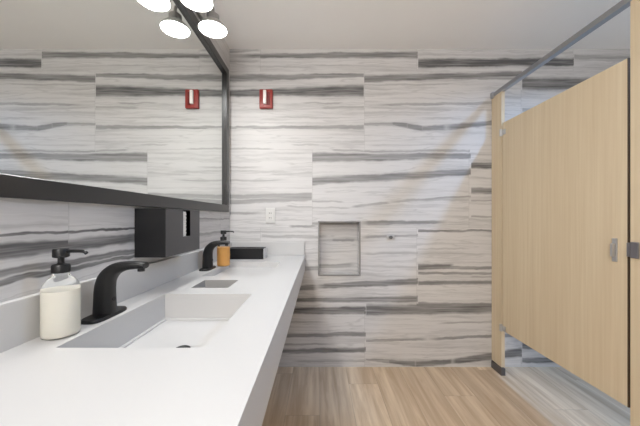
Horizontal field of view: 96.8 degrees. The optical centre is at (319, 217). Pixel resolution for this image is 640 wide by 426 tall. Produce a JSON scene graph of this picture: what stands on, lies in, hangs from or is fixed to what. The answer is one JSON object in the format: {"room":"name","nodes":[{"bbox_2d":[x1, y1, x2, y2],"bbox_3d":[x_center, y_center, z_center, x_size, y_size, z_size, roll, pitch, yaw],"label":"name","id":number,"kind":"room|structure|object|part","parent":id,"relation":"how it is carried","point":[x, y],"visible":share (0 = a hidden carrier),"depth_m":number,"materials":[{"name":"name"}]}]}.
{"room":"public restroom","nodes":[
{"label":"public restroom","id":0,"kind":"room"},
{"bbox_2d":[0,10,229,347],"bbox_3d":[-0.691,-0.077,0.240,0.001,2.440,3.880,0,0,0],"label":"wall","id":1,"kind":"structure","parent":0,"point":[30,230],"depth_m":0.78,"materials":[{"name":"tile"}]},
{"bbox_2d":[0,0,228,211],"bbox_3d":[-0.681,-0.570,0.877,0.019,1.052,2.454,0,0,0],"label":"wall mirror","id":2,"kind":"object","parent":1,"relation":"attached to","point":[110,102],"visible":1,"depth_m":0.94,"materials":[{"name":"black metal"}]},
{"bbox_2d":[0,242,304,425],"bbox_3d":[-0.401,0.294,0.715,0.578,0.224,2.929,0,0,0],"label":"countertop","id":3,"kind":"structure","parent":1,"relation":"attached to","point":[208,346],"depth_m":0.61,"materials":[{"name":"white stone"}]},
{"bbox_2d":[40,248,87,340],"bbox_3d":[-0.619,0.179,0.684,0.093,0.210,0.074,0,0,32],"label":"soap dispenser","id":4,"kind":"object","parent":3,"relation":"on","point":[60,294],"visible":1,"depth_m":0.67,"materials":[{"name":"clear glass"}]},
{"bbox_2d":[40,272,80,340],"bbox_3d":[-0.627,0.205,0.689,0.074,0.158,0.074,0,0,0],"label":"bottle","id":5,"kind":"object","parent":4,"relation":"on","point":[60,294],"depth_m":0.66,"materials":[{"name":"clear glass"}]},
{"bbox_2d":[81,261,148,324],"bbox_3d":[-0.578,0.204,0.824,0.149,0.159,0.136,0,0,0],"label":"faucet","id":6,"kind":"object","parent":3,"relation":"on","point":[105,307],"visible":0.99,"depth_m":0.81,"materials":[{"name":"black metal"}]},
{"bbox_3d":[-0.623,0.279,0.824,0.060,0.009,0.136,0,0,0],"label":"deck plate","id":7,"kind":"part","parent":6,"relation":"part of","materials":[{"name":"black metal"}]},
{"bbox_2d":[74,299,246,347],"bbox_3d":[-0.415,0.343,0.842,0.325,0.077,0.440,0,0,0],"label":"sink basin","id":8,"kind":"object","parent":3,"relation":"in","point":[168,323],"depth_m":0.95,"materials":[{"name":"white ceramic"}]},
{"bbox_2d":[199,240,229,270],"bbox_3d":[-0.578,0.204,1.581,0.149,0.159,0.136,0,0,0],"label":"faucet","id":9,"kind":"object","parent":3,"relation":"on","point":[207,261],"visible":1,"depth_m":1.56,"materials":[{"name":"black metal"}]},
{"bbox_3d":[-0.623,0.279,1.581,0.060,0.009,0.136,0,0,0],"label":"deck plate","id":10,"kind":"part","parent":9,"relation":"part of","materials":[{"name":"black metal"}]},
{"bbox_2d":[217,230,233,266],"bbox_3d":[-0.564,0.179,1.685,0.092,0.210,0.074,0,0,32],"label":"soap dispenser","id":11,"kind":"object","parent":3,"relation":"on","point":[223,252],"visible":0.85,"depth_m":1.66,"materials":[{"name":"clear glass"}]},
{"bbox_2d":[217,240,229,266],"bbox_3d":[-0.572,0.205,1.690,0.074,0.158,0.074,0,0,0],"label":"bottle","id":12,"kind":"object","parent":11,"relation":"on","point":[223,252],"depth_m":1.66,"materials":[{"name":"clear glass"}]},
{"bbox_2d":[210,265,276,275],"bbox_3d":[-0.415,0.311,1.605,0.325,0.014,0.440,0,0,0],"label":"sink basin","id":13,"kind":"object","parent":3,"relation":"in","point":[231,270],"depth_m":1.69,"materials":[{"name":"white ceramic"}]},
{"bbox_2d":[230,247,266,258],"bbox_3d":[-0.509,0.247,2.009,0.250,0.074,0.115,0,0,0],"label":"tissue box","id":14,"kind":"object","parent":3,"relation":"on","point":[235,252],"visible":0.85,"depth_m":1.95,"materials":[{"name":"black plastic"}]},
{"bbox_3d":[-0.385,0.247,2.009,0.002,0.070,0.111,0,0,0],"label":"panel","id":15,"kind":"part","parent":14,"relation":"part of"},
{"bbox_2d":[0,242,304,352],"bbox_3d":[-0.402,0.233,0.715,0.575,0.102,2.929,0,0,0],"label":"backsplash","id":16,"kind":"structure","parent":1,"relation":"attached to","point":[19,317],"depth_m":0.98,"materials":[{"name":"white stone"}]},
{"bbox_2d":[135,208,199,257],"bbox_3d":[-0.632,0.056,1.208,0.117,0.184,0.296,0,0,0],"label":"paper towel dispenser","id":17,"kind":"object","parent":1,"relation":"attached to","point":[158,231],"visible":1,"depth_m":1.06,"materials":[{"name":"black plastic"}]},
{"bbox_2d":[183,211,185,235],"bbox_3d":[-0.628,0.040,1.156,0.101,0.136,0.153,0,0,0],"label":"paper towels","id":18,"kind":"object","parent":17,"relation":"in","point":[184,213],"visible":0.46,"depth_m":1.22,"materials":[{"name":"white paper"}]},
{"bbox_2d":[180,0,226,38],"bbox_3d":[-0.600,-1.121,1.246,0.180,0.177,0.827,0,0,0],"label":"vanity light","id":19,"kind":"object","parent":1,"relation":"attached to","point":[210,25],"visible":1,"depth_m":1.53,"materials":[{"name":"white glass"}]},
{"bbox_3d":[-0.586,-1.056,1.351,0.152,0.047,0.152,0,0,0],"label":"lamp shade","id":20,"kind":"part","parent":19,"relation":"part of","materials":[{"name":"white glass"}]},
{"bbox_2d":[182,0,212,10],"bbox_3d":[-0.586,-1.037,1.351,0.144,0.002,0.144,0,0,0],"label":"diffuser","id":21,"kind":"object","parent":19,"relation":"attached to","point":[195,5],"depth_m":1.38,"materials":[{"name":"white"}]},
{"bbox_2d":[206,11,218,18],"bbox_3d":[-0.586,-1.097,1.560,0.066,0.042,0.066,0,0,0],"label":"socket","id":22,"kind":"object","parent":19,"relation":"attached to","point":[213,14],"depth_m":1.53,"materials":[{"name":"silver metal"}]},
{"bbox_3d":[-0.586,-1.056,1.560,0.152,0.047,0.152,0,0,0],"label":"lamp shade","id":23,"kind":"part","parent":19,"relation":"part of","materials":[{"name":"white glass"}]},
{"bbox_2d":[199,21,226,36],"bbox_3d":[-0.586,-1.037,1.560,0.144,0.002,0.144,0,0,0],"label":"diffuser","id":24,"kind":"object","parent":19,"relation":"attached to","point":[208,28],"depth_m":1.55,"materials":[{"name":"white"}]},
{"bbox_2d":[210,0,629,48],"bbox_3d":[1.030,-1.297,0.240,3.441,0.001,3.880,0,0,0],"label":"ceiling","id":25,"kind":"structure","parent":0,"point":[249,24],"depth_m":1.90,"materials":[{"name":"paint"}]},
{"bbox_2d":[230,49,629,366],"bbox_3d":[1.030,-0.077,2.230,3.441,2.440,0.100,0,0,0],"label":"wall","id":26,"kind":"structure","parent":0,"point":[396,142],"depth_m":2.18,"materials":[{"name":"tile"}]},
{"bbox_2d":[259,89,272,108],"bbox_3d":[-0.407,-0.906,2.155,0.100,0.144,0.050,0,0,0],"label":"fire alarm","id":27,"kind":"object","parent":26,"relation":"attached to","point":[265,95],"visible":1,"depth_m":2.15,"materials":[{"name":"red plastic"}]},
{"bbox_2d":[267,92,269,104],"bbox_3d":[-0.387,-0.906,2.151,0.019,0.100,0.004,0,0,0],"label":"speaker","id":28,"kind":"object","parent":27,"relation":"attached to","point":[268,93],"depth_m":2.15,"materials":[{"name":"plastic"}]},
{"bbox_2d":[266,208,274,222],"bbox_3d":[-0.377,-0.019,2.175,0.072,0.116,0.010,0,0,0],"label":"wall outlet","id":29,"kind":"object","parent":26,"relation":"attached to","point":[270,212],"visible":1,"depth_m":2.17,"materials":[{"name":"white plastic"}]},
{"bbox_2d":[268,211,272,219],"bbox_3d":[-0.377,-0.019,2.172,0.034,0.068,0.004,0,0,0],"label":"receptacle","id":30,"kind":"object","parent":29,"relation":"attached to","point":[270,213],"depth_m":2.17,"materials":[{"name":"white plastic"}]},
{"bbox_2d":[318,221,360,275],"bbox_3d":[0.151,0.234,2.179,0.327,0.421,0.007,0,0,0],"label":"trim","id":31,"kind":"structure","parent":26,"relation":"attached to","point":[318,221],"depth_m":2.18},
{"bbox_2d":[262,367,629,425],"bbox_3d":[1.030,1.143,0.240,3.441,0.001,3.880,0,0,0],"label":"floor","id":32,"kind":"structure","parent":0,"point":[299,396],"depth_m":1.81,"materials":[{"name":"brown wood"}]},
{"bbox_2d":[491,91,504,375],"bbox_3d":[1.331,0.113,2.117,0.032,2.061,0.120,0,0,0],"label":"pilaster","id":33,"kind":"object","parent":32,"relation":"on","point":[498,102],"visible":0.95,"depth_m":2.10,"materials":[{"name":"brown wood"}]},
{"bbox_3d":[1.331,0.083,2.118,0.025,2.001,0.115,0,0,0],"label":"pilaster panel","id":34,"kind":"part","parent":33,"relation":"part of","materials":[{"name":"brown wood"}]},
{"bbox_2d":[490,0,631,98],"bbox_3d":[1.331,-0.932,0.789,0.046,0.048,2.779,0,0,0],"label":"rail","id":35,"kind":"object","parent":33,"relation":"on","point":[622,5],"visible":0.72,"depth_m":1.50,"materials":[{"name":"metal"}]},
{"bbox_2d":[499,58,629,407],"bbox_3d":[1.320,0.065,1.637,0.044,1.500,0.845,0,0,0],"label":"door","id":36,"kind":"structure","parent":33,"relation":"attached to","point":[566,157],"depth_m":1.47,"materials":[{"name":"brown wood"}]},
{"bbox_3d":[1.306,0.142,1.266,0.016,0.060,0.010,0,0,0],"label":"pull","id":37,"kind":"part","parent":36,"relation":"part of","materials":[{"name":"metal"}]},
{"bbox_3d":[1.316,0.142,1.267,0.005,0.104,0.022,0,0,0],"label":"latch plate","id":38,"kind":"part","parent":36,"relation":"part of","materials":[{"name":"metal"}]},
{"bbox_2d":[627,0,639,425],"bbox_3d":[1.327,0.113,1.056,0.040,2.061,0.309,0,0,0],"label":"pilaster","id":39,"kind":"object","parent":32,"relation":"on","point":[633,248],"visible":1,"depth_m":1.19,"materials":[{"name":"brown wood"}]},
{"bbox_3d":[1.331,0.083,1.054,0.026,2.001,0.299,0,0,0],"label":"pilaster panel","id":40,"kind":"part","parent":39,"relation":"part of","materials":[{"name":"brown wood"}]}
]}

